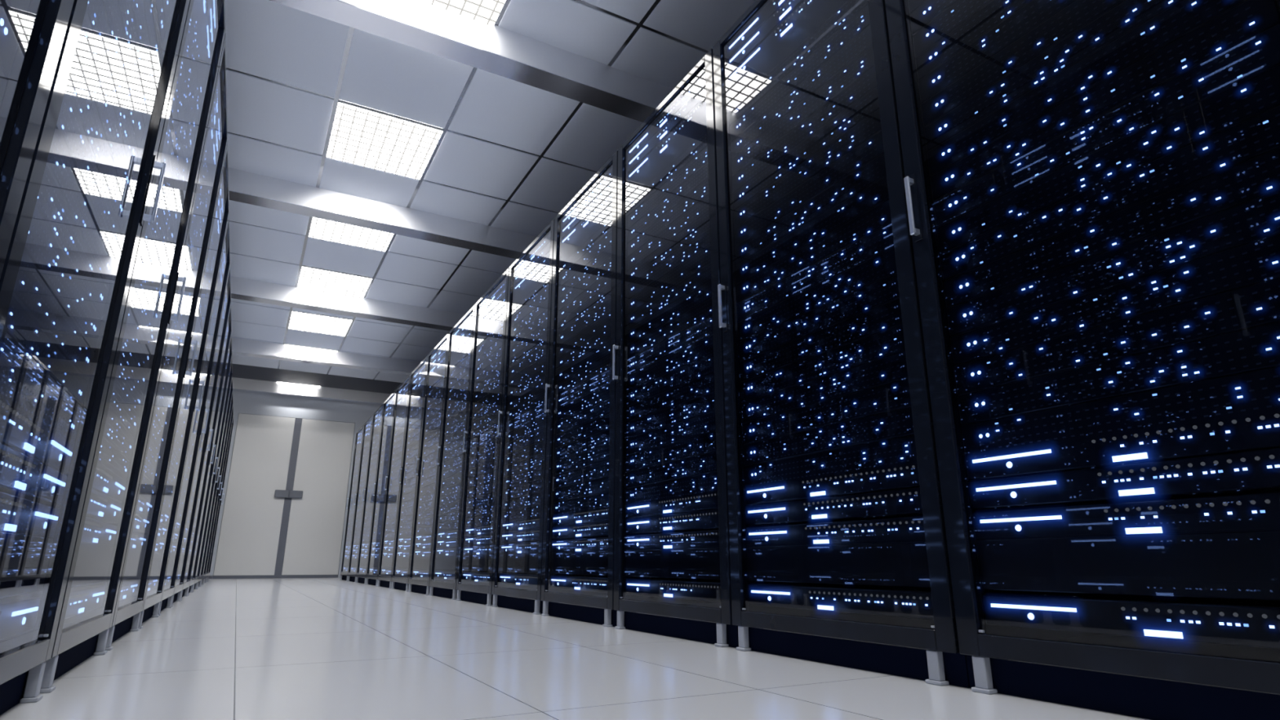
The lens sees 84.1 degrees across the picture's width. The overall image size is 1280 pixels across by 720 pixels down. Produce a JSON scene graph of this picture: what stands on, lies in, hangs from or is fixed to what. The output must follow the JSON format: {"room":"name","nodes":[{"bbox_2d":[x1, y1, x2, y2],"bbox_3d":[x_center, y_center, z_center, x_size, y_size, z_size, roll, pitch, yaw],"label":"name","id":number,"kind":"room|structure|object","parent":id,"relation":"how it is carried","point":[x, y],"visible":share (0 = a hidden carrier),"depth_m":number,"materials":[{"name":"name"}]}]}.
{"room":"server room","nodes":[
{"label":"server room","id":0,"kind":"room"},
{"bbox_2d":[209,391,381,577],"bbox_3d":[-5.870,1.898,11.741,4.000,3.280,0.120,9,-18,-27],"label":"wall","id":1,"kind":"structure","parent":0,"point":[244,402],"depth_m":11.97,"materials":[{"name":"grey paint"}]},
{"bbox_2d":[212,413,355,578],"bbox_3d":[-5.780,2.233,11.657,1.790,2.586,0.172,9,-18,-27],"label":"door","id":2,"kind":"structure","parent":1,"relation":"in","point":[284,511],"depth_m":11.60,"materials":[{"name":"white metal"}]},
{"bbox_2d":[232,377,391,404],"bbox_3d":[-5.777,0.515,11.957,3.840,0.189,0.164,9,-18,-27],"label":"ceiling beam","id":3,"kind":"structure","parent":1,"relation":"attached to","point":[241,384],"depth_m":11.97,"materials":[{"name":"white metal"}]},
{"bbox_2d":[225,0,755,394],"bbox_3d":[-2.116,-1.488,5.572,4.000,0.176,16.000,9,-18,-27],"label":"ceiling","id":4,"kind":"structure","parent":0,"point":[508,154],"depth_m":4.98,"materials":[{"name":"grey tile"}]},
{"bbox_2d":[276,381,320,386],"bbox_3d":[-5.720,0.385,11.895,0.669,0.062,0.038,9,-18,-27],"label":"ceiling light","id":5,"kind":"object","parent":4,"relation":"attached to","point":[277,381],"visible":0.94,"depth_m":11.88,"materials":[{"name":"white plastic"}]},
{"bbox_2d":[284,343,337,351],"bbox_3d":[-4.743,-0.103,10.178,0.677,0.062,0.734,9,-18,-27],"label":"ceiling light","id":6,"kind":"object","parent":4,"relation":"attached to","point":[287,344],"visible":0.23,"depth_m":9.87,"materials":[{"name":"white plastic"}]},
{"bbox_2d":[288,310,352,336],"bbox_3d":[-4.016,-0.467,8.899,0.677,0.062,0.734,9,-18,-27],"label":"ceiling light","id":7,"kind":"object","parent":4,"relation":"attached to","point":[301,321],"visible":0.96,"depth_m":8.86,"materials":[{"name":"white plastic"}]},
{"bbox_2d":[231,337,421,375],"bbox_3d":[-4.621,-0.063,9.926,3.840,0.189,0.164,9,-18,-27],"label":"ceiling beam","id":8,"kind":"structure","parent":4,"relation":"attached to","point":[242,347],"depth_m":9.94,"materials":[{"name":"white metal"}]},
{"bbox_2d":[297,265,372,297],"bbox_3d":[-3.288,-0.831,7.620,0.677,0.062,0.734,9,-18,-27],"label":"ceiling light","id":9,"kind":"object","parent":4,"relation":"attached to","point":[316,279],"visible":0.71,"depth_m":7.54,"materials":[{"name":"white plastic"}]},
{"bbox_2d":[231,275,465,330],"bbox_3d":[-3.465,-0.641,7.894,3.840,0.189,0.164,9,-18,-27],"label":"ceiling beam","id":10,"kind":"structure","parent":4,"relation":"attached to","point":[244,289],"depth_m":7.88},
{"bbox_2d":[308,217,394,251],"bbox_3d":[-2.561,-1.195,6.341,0.677,0.062,0.734,9,-18,-27],"label":"ceiling light","id":11,"kind":"object","parent":4,"relation":"attached to","point":[320,228],"visible":0.59,"depth_m":6.45,"materials":[{"name":"white plastic"}]},
{"bbox_2d":[228,168,537,258],"bbox_3d":[-2.305,-1.221,5.855,3.840,0.189,0.164,9,-18,-27],"label":"ceiling beam","id":12,"kind":"structure","parent":4,"relation":"attached to","point":[245,187],"depth_m":5.83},
{"bbox_2d":[325,100,443,179],"bbox_3d":[-1.833,-1.559,5.062,0.677,0.062,0.734,9,-18,-27],"label":"ceiling light","id":13,"kind":"object","parent":4,"relation":"attached to","point":[359,135],"visible":0.96,"depth_m":5.01,"materials":[{"name":"white plastic"}]},
{"bbox_2d":[422,0,506,26],"bbox_3d":[-1.106,-1.923,3.783,0.677,0.062,0.734,9,-18,-27],"label":"ceiling light","id":14,"kind":"object","parent":4,"relation":"attached to","point":[487,11],"visible":0.26,"depth_m":3.80,"materials":[{"name":"white plastic"}]},
{"bbox_2d":[269,0,673,122],"bbox_3d":[-1.150,-1.799,3.823,3.840,0.189,0.164,9,-18,-27],"label":"ceiling beam","id":15,"kind":"structure","parent":4,"relation":"attached to","point":[420,24],"depth_m":3.94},
{"bbox_2d":[0,577,1151,719],"bbox_3d":[-2.116,1.629,4.685,4.000,0.064,16.000,9,-18,-27],"label":"floor","id":16,"kind":"structure","parent":0,"point":[260,648],"depth_m":1.70,"materials":[{"name":"white tile"}]},
{"bbox_2d":[0,0,74,278],"bbox_3d":[-0.940,-0.723,0.469,0.864,2.151,0.797,9,-18,-27],"label":"rack","id":17,"kind":"object","parent":16,"relation":"on","point":[33,32],"visible":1,"depth_m":0.88,"materials":[{"name":"glass"}]},
{"bbox_2d":[0,0,189,715],"bbox_3d":[-1.324,-0.531,1.144,0.864,2.151,0.797,9,-18,-27],"label":"rack","id":18,"kind":"object","parent":16,"relation":"on","point":[67,273],"visible":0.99,"depth_m":1.26,"materials":[{"name":"glass"}]},
{"bbox_2d":[0,597,25,639],"bbox_3d":[-1.011,0.409,1.062,0.048,0.085,0.685,9,-18,-27],"label":"switch","id":19,"kind":"object","parent":18,"relation":"attached to","point":[11,609],"depth_m":1.20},
{"bbox_2d":[0,491,45,536],"bbox_3d":[-1.011,0.248,1.108,0.048,0.086,0.685,9,-18,-27],"label":"switch","id":20,"kind":"object","parent":18,"relation":"attached to","point":[21,513],"depth_m":1.18,"materials":[{"name":"black metal"}]},
{"bbox_2d":[0,442,53,504],"bbox_3d":[-1.011,0.185,1.126,0.048,0.085,0.685,9,-18,-27],"label":"switch","id":21,"kind":"object","parent":18,"relation":"attached to","point":[26,470],"depth_m":1.15,"materials":[{"name":"black metal"}]},
{"bbox_2d":[0,395,59,468],"bbox_3d":[-1.011,0.127,1.143,0.048,0.085,0.685,9,-18,-27],"label":"switch","id":22,"kind":"object","parent":18,"relation":"attached to","point":[29,437],"depth_m":1.13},
{"bbox_2d":[40,0,225,693],"bbox_3d":[-1.708,-0.339,1.819,0.864,2.151,0.797,9,-18,-27],"label":"rack","id":23,"kind":"object","parent":16,"relation":"on","point":[95,574],"visible":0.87,"depth_m":1.94,"materials":[{"name":"glass"}]},
{"bbox_2d":[105,33,227,650],"bbox_3d":[-2.092,-0.146,2.494,0.864,2.151,0.797,9,-18,-27],"label":"rack","id":24,"kind":"object","parent":16,"relation":"on","point":[145,518],"visible":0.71,"depth_m":2.69,"materials":[{"name":"glass"}]},
{"bbox_2d":[137,142,229,628],"bbox_3d":[-2.476,0.046,3.170,0.864,2.151,0.797,9,-18,-27],"label":"rack","id":25,"kind":"object","parent":16,"relation":"on","point":[157,571],"visible":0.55,"depth_m":3.40,"materials":[{"name":"glass"}]},
{"bbox_2d":[157,213,230,615],"bbox_3d":[-2.860,0.238,3.845,0.864,2.151,0.797,9,-18,-27],"label":"rack","id":26,"kind":"object","parent":16,"relation":"on","point":[206,373],"visible":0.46,"depth_m":4.10,"materials":[{"name":"glass"}]},
{"bbox_2d":[170,266,231,606],"bbox_3d":[-3.244,0.430,4.520,0.864,2.151,0.797,9,-18,-27],"label":"rack","id":27,"kind":"object","parent":16,"relation":"on","point":[202,448],"visible":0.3,"depth_m":4.79,"materials":[{"name":"metal"}]},
{"bbox_2d":[180,303,231,599],"bbox_3d":[-3.628,0.622,5.195,0.864,2.151,0.797,9,-18,-27],"label":"rack","id":28,"kind":"object","parent":16,"relation":"on","point":[228,335],"visible":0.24,"depth_m":5.49,"materials":[{"name":"metal"}]},
{"bbox_2d":[184,331,232,595],"bbox_3d":[-4.012,0.814,5.870,0.864,2.151,0.797,9,-18,-27],"label":"rack","id":29,"kind":"object","parent":16,"relation":"on","point":[211,473],"visible":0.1,"depth_m":6.18,"materials":[{"name":"metal"}]},
{"bbox_2d":[192,353,232,591],"bbox_3d":[-4.396,1.006,6.545,0.864,2.151,0.797,9,-18,-27],"label":"rack","id":30,"kind":"object","parent":16,"relation":"on","point":[229,379],"visible":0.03,"depth_m":6.88,"materials":[{"name":"metal"}]},
{"bbox_2d":[194,374,233,588],"bbox_3d":[-4.779,1.198,7.220,0.864,2.151,0.797,9,-18,-27],"label":"rack","id":31,"kind":"object","parent":16,"relation":"on","point":[215,488],"visible":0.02,"depth_m":7.57,"materials":[{"name":"metal"}]},
{"bbox_2d":[198,387,233,586],"bbox_3d":[-5.163,1.390,7.895,0.864,2.151,0.797,9,-18,-27],"label":"rack","id":32,"kind":"object","parent":16,"relation":"on","point":[217,494],"visible":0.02,"depth_m":8.25,"materials":[{"name":"metal"}]},
{"bbox_2d":[201,403,233,584],"bbox_3d":[-5.547,1.582,8.570,0.864,2.151,0.797,9,-18,-27],"label":"rack","id":33,"kind":"object","parent":16,"relation":"on","point":[232,413],"visible":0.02,"depth_m":8.94,"materials":[{"name":"metal"}]},
{"bbox_2d":[206,416,233,582],"bbox_3d":[-5.931,1.774,9.245,0.864,2.151,0.797,9,-18,-27],"label":"rack","id":34,"kind":"object","parent":16,"relation":"on","point":[232,426],"visible":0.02,"depth_m":9.63,"materials":[{"name":"metal"}]},
{"bbox_2d":[340,424,364,581],"bbox_3d":[-3.781,2.096,10.376,0.864,2.151,0.797,9,-18,-27],"label":"rack","id":35,"kind":"object","parent":16,"relation":"on","point":[358,440],"visible":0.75,"depth_m":10.24,"materials":[{"name":"glass"}]},
{"bbox_2d":[346,414,373,582],"bbox_3d":[-3.397,1.904,9.701,0.864,2.151,0.797,9,-18,-27],"label":"rack","id":36,"kind":"object","parent":16,"relation":"on","point":[359,504],"visible":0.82,"depth_m":9.55,"materials":[{"name":"glass"}]},
{"bbox_2d":[355,403,383,584],"bbox_3d":[-3.014,1.712,9.026,0.864,2.151,0.797,9,-18,-27],"label":"rack","id":37,"kind":"object","parent":16,"relation":"on","point":[368,500],"visible":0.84,"depth_m":8.87,"materials":[{"name":"glass"}]},
{"bbox_2d":[365,390,395,586],"bbox_3d":[-2.630,1.520,8.351,0.864,2.151,0.797,9,-18,-27],"label":"rack","id":38,"kind":"object","parent":16,"relation":"on","point":[372,570],"visible":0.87,"depth_m":8.19,"materials":[{"name":"glass"}]},
{"bbox_2d":[377,373,410,588],"bbox_3d":[-2.246,1.328,7.676,0.864,2.151,0.797,9,-18,-27],"label":"rack","id":39,"kind":"object","parent":16,"relation":"on","point":[393,487],"visible":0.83,"depth_m":7.51,"materials":[{"name":"glass"}]},
{"bbox_2d":[391,355,427,591],"bbox_3d":[-1.862,1.136,7.001,0.864,2.151,0.797,9,-18,-27],"label":"rack","id":40,"kind":"object","parent":16,"relation":"on","point":[405,520],"visible":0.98,"depth_m":6.86,"materials":[{"name":"glass"}]},
{"bbox_2d":[400,568,408,576],"bbox_3d":[-2.180,1.981,6.587,0.048,0.085,0.685,9,-18,-27],"label":"switch","id":41,"kind":"object","parent":40,"relation":"attached to","point":[403,571],"depth_m":6.52,"materials":[{"name":"grey metal"}]},
{"bbox_2d":[402,550,409,556],"bbox_3d":[-2.180,1.820,6.632,0.048,0.086,0.685,9,-18,-27],"label":"switch","id":42,"kind":"object","parent":40,"relation":"attached to","point":[405,553],"depth_m":6.57,"materials":[{"name":"grey metal"}]},
{"bbox_2d":[402,542,410,550],"bbox_3d":[-2.180,1.757,6.650,0.048,0.085,0.685,9,-18,-27],"label":"switch","id":43,"kind":"object","parent":40,"relation":"attached to","point":[406,546],"depth_m":6.61,"materials":[{"name":"grey metal"}]},
{"bbox_2d":[403,536,410,543],"bbox_3d":[-2.180,1.698,6.667,0.048,0.085,0.685,9,-18,-27],"label":"switch","id":44,"kind":"object","parent":40,"relation":"attached to","point":[406,540],"depth_m":6.62,"materials":[{"name":"grey metal"}]},
{"bbox_2d":[407,332,448,595],"bbox_3d":[-1.478,0.944,6.326,0.864,2.151,0.797,9,-18,-27],"label":"rack","id":45,"kind":"object","parent":16,"relation":"on","point":[431,428],"visible":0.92,"depth_m":6.22,"materials":[{"name":"glass"}]},
{"bbox_2d":[413,569,428,577],"bbox_3d":[-1.796,1.789,5.912,0.048,0.085,0.685,9,-18,-27],"label":"switch","id":46,"kind":"object","parent":45,"relation":"attached to","point":[416,573],"depth_m":5.94,"materials":[{"name":"black metal"}]},
{"bbox_2d":[414,548,430,556],"bbox_3d":[-1.796,1.628,5.957,0.048,0.086,0.685,9,-18,-27],"label":"switch","id":47,"kind":"object","parent":45,"relation":"attached to","point":[418,553],"depth_m":5.99,"materials":[{"name":"grey metal"}]},
{"bbox_2d":[415,540,431,548],"bbox_3d":[-1.796,1.565,5.975,0.048,0.085,0.685,9,-18,-27],"label":"switch","id":48,"kind":"object","parent":45,"relation":"attached to","point":[419,544],"depth_m":6.00,"materials":[{"name":"grey metal"}]},
{"bbox_2d":[416,533,431,542],"bbox_3d":[-1.796,1.506,5.992,0.048,0.085,0.685,9,-18,-27],"label":"switch","id":49,"kind":"object","parent":45,"relation":"attached to","point":[420,537],"depth_m":6.01,"materials":[{"name":"black metal"}]},
{"bbox_2d":[430,355,445,374],"bbox_3d":[-1.796,0.050,6.407,0.048,0.085,0.685,9,-18,-27],"label":"switch","id":50,"kind":"object","parent":45,"relation":"attached to","point":[439,364],"depth_m":6.41,"materials":[{"name":"black metal"}]},
{"bbox_2d":[431,347,446,368],"bbox_3d":[-1.796,-0.015,6.425,0.048,0.086,0.685,9,-18,-27],"label":"switch","id":51,"kind":"object","parent":45,"relation":"attached to","point":[440,357],"depth_m":6.44,"materials":[{"name":"black metal"}]},
{"bbox_2d":[431,342,446,362],"bbox_3d":[-1.796,-0.072,6.441,0.048,0.086,0.685,9,-18,-27],"label":"switch","id":52,"kind":"object","parent":45,"relation":"attached to","point":[439,350],"depth_m":6.45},
{"bbox_2d":[428,304,475,599],"bbox_3d":[-1.094,0.752,5.651,0.864,2.151,0.797,9,-18,-27],"label":"rack","id":53,"kind":"object","parent":16,"relation":"on","point":[447,517],"visible":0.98,"depth_m":5.52,"materials":[{"name":"glass"}]},
{"bbox_2d":[435,570,455,579],"bbox_3d":[-1.413,1.597,5.237,0.048,0.085,0.685,9,-18,-27],"label":"switch","id":54,"kind":"object","parent":53,"relation":"attached to","point":[446,575],"depth_m":5.24,"materials":[{"name":"black metal"}]},
{"bbox_2d":[436,546,457,555],"bbox_3d":[-1.413,1.436,5.282,0.048,0.086,0.685,9,-18,-27],"label":"switch","id":55,"kind":"object","parent":53,"relation":"attached to","point":[441,551],"depth_m":5.29,"materials":[{"name":"grey metal"}]},
{"bbox_2d":[437,537,457,547],"bbox_3d":[-1.413,1.373,5.300,0.048,0.085,0.685,9,-18,-27],"label":"switch","id":56,"kind":"object","parent":53,"relation":"attached to","point":[442,542],"depth_m":5.33,"materials":[{"name":"grey metal"}]},
{"bbox_2d":[437,528,457,539],"bbox_3d":[-1.413,1.314,5.317,0.048,0.085,0.685,9,-18,-27],"label":"switch","id":57,"kind":"object","parent":53,"relation":"attached to","point":[442,534],"depth_m":5.34,"materials":[{"name":"black metal"}]},
{"bbox_2d":[455,266,509,605],"bbox_3d":[-0.710,0.559,4.976,0.864,2.151,0.797,9,-18,-27],"label":"rack","id":58,"kind":"object","parent":16,"relation":"on","point":[479,496],"visible":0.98,"depth_m":4.83,"materials":[{"name":"glass"}]},
{"bbox_2d":[462,571,489,582],"bbox_3d":[-1.029,1.405,4.561,0.048,0.085,0.685,9,-18,-27],"label":"switch","id":59,"kind":"object","parent":58,"relation":"attached to","point":[484,577],"depth_m":4.56,"materials":[{"name":"black metal"}]},
{"bbox_2d":[464,544,491,555],"bbox_3d":[-1.029,1.244,4.607,0.048,0.086,0.685,9,-18,-27],"label":"switch","id":60,"kind":"object","parent":58,"relation":"attached to","point":[478,549],"depth_m":4.62,"materials":[{"name":"black metal"}]},
{"bbox_2d":[465,533,492,545],"bbox_3d":[-1.029,1.181,4.625,0.048,0.085,0.685,9,-18,-27],"label":"switch","id":61,"kind":"object","parent":58,"relation":"attached to","point":[470,539],"depth_m":4.64,"materials":[{"name":"black metal"}]},
{"bbox_2d":[465,524,492,536],"bbox_3d":[-1.029,1.122,4.642,0.048,0.085,0.685,9,-18,-27],"label":"switch","id":62,"kind":"object","parent":58,"relation":"attached to","point":[471,530],"depth_m":4.65,"materials":[{"name":"black metal"}]},
{"bbox_2d":[480,279,506,312],"bbox_3d":[-1.029,-0.456,5.091,0.048,0.086,0.685,9,-18,-27],"label":"switch","id":63,"kind":"object","parent":58,"relation":"attached to","point":[497,290],"depth_m":5.09,"materials":[{"name":"black glass"}]},
{"bbox_2d":[491,218,554,614],"bbox_3d":[-0.326,0.367,4.301,0.864,2.151,0.797,9,-18,-27],"label":"rack","id":64,"kind":"object","parent":16,"relation":"on","point":[517,575],"visible":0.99,"depth_m":4.14,"materials":[{"name":"glass"}]},
{"bbox_2d":[499,573,537,586],"bbox_3d":[-0.645,1.213,3.886,0.048,0.085,0.685,9,-18,-27],"label":"switch","id":65,"kind":"object","parent":64,"relation":"attached to","point":[524,580],"depth_m":3.88,"materials":[{"name":"black metal"}]},
{"bbox_2d":[501,541,538,554],"bbox_3d":[-0.645,1.052,3.932,0.048,0.086,0.685,9,-18,-27],"label":"switch","id":66,"kind":"object","parent":64,"relation":"attached to","point":[527,548],"depth_m":3.93,"materials":[{"name":"black metal"}]},
{"bbox_2d":[501,528,539,542],"bbox_3d":[-0.645,0.989,3.950,0.048,0.085,0.685,9,-18,-27],"label":"switch","id":67,"kind":"object","parent":64,"relation":"attached to","point":[508,535],"depth_m":3.96,"materials":[{"name":"black metal"}]},
{"bbox_2d":[502,517,539,532],"bbox_3d":[-0.645,0.930,3.967,0.048,0.085,0.685,9,-18,-27],"label":"switch","id":68,"kind":"object","parent":64,"relation":"attached to","point":[508,524],"depth_m":3.97,"materials":[{"name":"black metal"}]},
{"bbox_2d":[514,252,550,293],"bbox_3d":[-0.645,-0.526,4.381,0.048,0.085,0.685,9,-18,-27],"label":"switch","id":69,"kind":"object","parent":64,"relation":"attached to","point":[542,264],"depth_m":4.37,"materials":[{"name":"black glass"}]},
{"bbox_2d":[515,241,550,285],"bbox_3d":[-0.645,-0.591,4.400,0.048,0.086,0.685,9,-18,-27],"label":"switch","id":70,"kind":"object","parent":64,"relation":"attached to","point":[542,254],"depth_m":4.38,"materials":[{"name":"black metal"}]},
{"bbox_2d":[515,233,550,276],"bbox_3d":[-0.645,-0.648,4.416,0.048,0.086,0.685,9,-18,-27],"label":"switch","id":71,"kind":"object","parent":64,"relation":"attached to","point":[523,263],"depth_m":4.41,"materials":[{"name":"black glass"}]},
{"bbox_2d":[540,150,617,626],"bbox_3d":[0.058,0.175,3.626,0.864,2.151,0.797,9,-18,-27],"label":"rack","id":72,"kind":"object","parent":16,"relation":"on","point":[577,579],"visible":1,"depth_m":3.44,"materials":[{"name":"glass"}]},
{"bbox_2d":[550,575,607,592],"bbox_3d":[-0.261,1.021,3.212,0.048,0.085,0.685,9,-18,-27],"label":"switch","id":73,"kind":"object","parent":72,"relation":"attached to","point":[563,582],"depth_m":3.19,"materials":[{"name":"black metal"}]},
{"bbox_2d":[551,537,608,552],"bbox_3d":[-0.261,0.860,3.257,0.048,0.086,0.685,9,-18,-27],"label":"switch","id":74,"kind":"object","parent":72,"relation":"attached to","point":[600,544],"depth_m":3.24,"materials":[{"name":"black metal"}]},
{"bbox_2d":[551,520,608,539],"bbox_3d":[-0.261,0.797,3.275,0.048,0.085,0.685,9,-18,-27],"label":"switch","id":75,"kind":"object","parent":72,"relation":"attached to","point":[561,530],"depth_m":3.27,"materials":[{"name":"black metal"}]},
{"bbox_2d":[552,506,608,526],"bbox_3d":[-0.261,0.738,3.292,0.048,0.085,0.685,9,-18,-27],"label":"switch","id":76,"kind":"object","parent":72,"relation":"attached to","point":[567,516],"depth_m":3.28,"materials":[{"name":"black metal"}]},
{"bbox_2d":[561,191,612,248],"bbox_3d":[-0.261,-0.719,3.706,0.048,0.085,0.685,9,-18,-27],"label":"switch","id":77,"kind":"object","parent":72,"relation":"attached to","point":[603,204],"depth_m":3.68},
{"bbox_2d":[561,178,612,238],"bbox_3d":[-0.261,-0.783,3.725,0.048,0.086,0.685,9,-18,-27],"label":"switch","id":78,"kind":"object","parent":72,"relation":"attached to","point":[603,193],"depth_m":3.71,"materials":[{"name":"black metal"}]},
{"bbox_2d":[562,168,612,228],"bbox_3d":[-0.261,-0.840,3.741,0.048,0.086,0.685,9,-18,-27],"label":"switch","id":79,"kind":"object","parent":72,"relation":"attached to","point":[603,181],"depth_m":3.71,"materials":[{"name":"black metal"}]},
{"bbox_2d":[612,48,738,648],"bbox_3d":[0.442,-0.017,2.951,0.864,2.151,0.797,9,-18,-27],"label":"rack","id":80,"kind":"object","parent":16,"relation":"on","point":[672,566],"visible":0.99,"depth_m":2.74,"materials":[{"name":"glass"}]},
{"bbox_2d":[627,70,705,161],"bbox_3d":[0.123,-1.032,3.066,0.048,0.086,0.685,9,-18,-27],"label":"switch","id":81,"kind":"object","parent":80,"relation":"attached to","point":[693,89],"depth_m":3.02,"materials":[{"name":"black glass"}]},
{"bbox_2d":[627,97,706,184],"bbox_3d":[0.123,-0.911,3.031,0.048,0.085,0.685,9,-18,-27],"label":"switch","id":82,"kind":"object","parent":80,"relation":"attached to","point":[695,115],"depth_m":2.99,"materials":[{"name":"black metal"}]},
{"bbox_2d":[627,83,706,173],"bbox_3d":[0.123,-0.975,3.050,0.048,0.086,0.685,9,-18,-27],"label":"switch","id":83,"kind":"object","parent":80,"relation":"attached to","point":[695,100],"depth_m":3.01,"materials":[{"name":"black metal"}]},
{"bbox_2d":[626,509,718,533],"bbox_3d":[0.123,0.605,2.600,0.048,0.085,0.685,9,-18,-27],"label":"switch","id":84,"kind":"object","parent":80,"relation":"attached to","point":[653,521],"depth_m":2.57,"materials":[{"name":"black metal"}]},
{"bbox_2d":[626,491,718,518],"bbox_3d":[0.123,0.546,2.617,0.048,0.085,0.685,9,-18,-27],"label":"switch","id":85,"kind":"object","parent":80,"relation":"attached to","point":[664,504],"depth_m":2.57,"materials":[{"name":"black metal"}]},
{"bbox_2d":[626,529,719,550],"bbox_3d":[0.123,0.668,2.582,0.048,0.086,0.685,9,-18,-27],"label":"switch","id":86,"kind":"object","parent":80,"relation":"attached to","point":[699,540],"depth_m":2.55,"materials":[{"name":"black metal"}]},
{"bbox_2d":[625,578,720,602],"bbox_3d":[0.123,0.829,2.536,0.048,0.085,0.685,9,-18,-27],"label":"switch","id":87,"kind":"object","parent":80,"relation":"attached to","point":[690,590],"depth_m":2.50,"materials":[{"name":"black metal"}]},
{"bbox_2d":[712,0,969,688],"bbox_3d":[0.826,-0.209,2.276,0.864,2.151,0.797,9,-18,-27],"label":"rack","id":88,"kind":"object","parent":16,"relation":"on","point":[839,555],"visible":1,"depth_m":2.01,"materials":[{"name":"glass"}]},
{"bbox_2d":[726,0,786,60],"bbox_3d":[0.507,-1.224,2.391,0.048,0.086,0.685,9,-18,-27],"label":"switch","id":89,"kind":"object","parent":88,"relation":"attached to","point":[768,11],"depth_m":2.52,"materials":[{"name":"black metal"}]},
{"bbox_2d":[727,0,804,74],"bbox_3d":[0.507,-1.167,2.375,0.048,0.086,0.685,9,-18,-27],"label":"switch","id":90,"kind":"object","parent":88,"relation":"attached to","point":[784,11],"depth_m":2.47,"materials":[{"name":"black metal"}]},
{"bbox_2d":[728,0,817,88],"bbox_3d":[0.507,-1.103,2.356,0.048,0.085,0.685,9,-18,-27],"label":"switch","id":91,"kind":"object","parent":88,"relation":"attached to","point":[802,12],"depth_m":2.41,"materials":[{"name":"black glass"}]},
{"bbox_2d":[744,462,919,505],"bbox_3d":[0.507,0.354,1.942,0.048,0.085,0.685,9,-18,-27],"label":"switch","id":92,"kind":"object","parent":88,"relation":"attached to","point":[850,483],"depth_m":1.86,"materials":[{"name":"black metal"}]},
{"bbox_2d":[745,487,922,525],"bbox_3d":[0.507,0.412,1.925,0.048,0.085,0.685,9,-18,-27],"label":"switch","id":93,"kind":"object","parent":88,"relation":"attached to","point":[837,503],"depth_m":1.86,"materials":[{"name":"black metal"}]},
{"bbox_2d":[746,515,925,546],"bbox_3d":[0.507,0.476,1.907,0.048,0.086,0.685,9,-18,-27],"label":"switch","id":94,"kind":"object","parent":88,"relation":"attached to","point":[907,531],"depth_m":1.86,"materials":[{"name":"black metal"}]},
{"bbox_2d":[747,584,933,620],"bbox_3d":[0.507,0.636,1.861,0.048,0.085,0.685,9,-18,-27],"label":"switch","id":95,"kind":"object","parent":88,"relation":"attached to","point":[884,602],"depth_m":1.79,"materials":[{"name":"black metal"}]},
{"bbox_2d":[884,0,1279,719],"bbox_3d":[1.210,-0.401,1.601,0.864,2.151,0.797,9,-18,-27],"label":"rack","id":96,"kind":"object","parent":16,"relation":"on","point":[1092,187],"visible":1,"depth_m":1.33,"materials":[{"name":"glass"}]},
{"bbox_2d":[964,408,1279,480],"bbox_3d":[0.891,0.162,1.267,0.048,0.085,0.685,9,-18,-27],"label":"switch","id":97,"kind":"object","parent":96,"relation":"attached to","point":[1189,442],"depth_m":1.24,"materials":[{"name":"black metal"}]},
{"bbox_2d":[968,447,1279,509],"bbox_3d":[0.891,0.220,1.250,0.048,0.085,0.685,9,-18,-27],"label":"switch","id":98,"kind":"object","parent":96,"relation":"attached to","point":[1170,472],"depth_m":1.24,"materials":[{"name":"black metal"}]},
{"bbox_2d":[972,492,1279,540],"bbox_3d":[0.891,0.283,1.232,0.048,0.086,0.685,9,-18,-27],"label":"switch","id":99,"kind":"object","parent":96,"relation":"attached to","point":[1249,517],"depth_m":1.24,"materials":[{"name":"black metal"}]},
{"bbox_2d":[982,594,1279,648],"bbox_3d":[0.891,0.444,1.186,0.048,0.085,0.685,9,-18,-27],"label":"switch","id":100,"kind":"object","parent":96,"relation":"attached to","point":[1244,625],"depth_m":1.20,"materials":[{"name":"black metal"}]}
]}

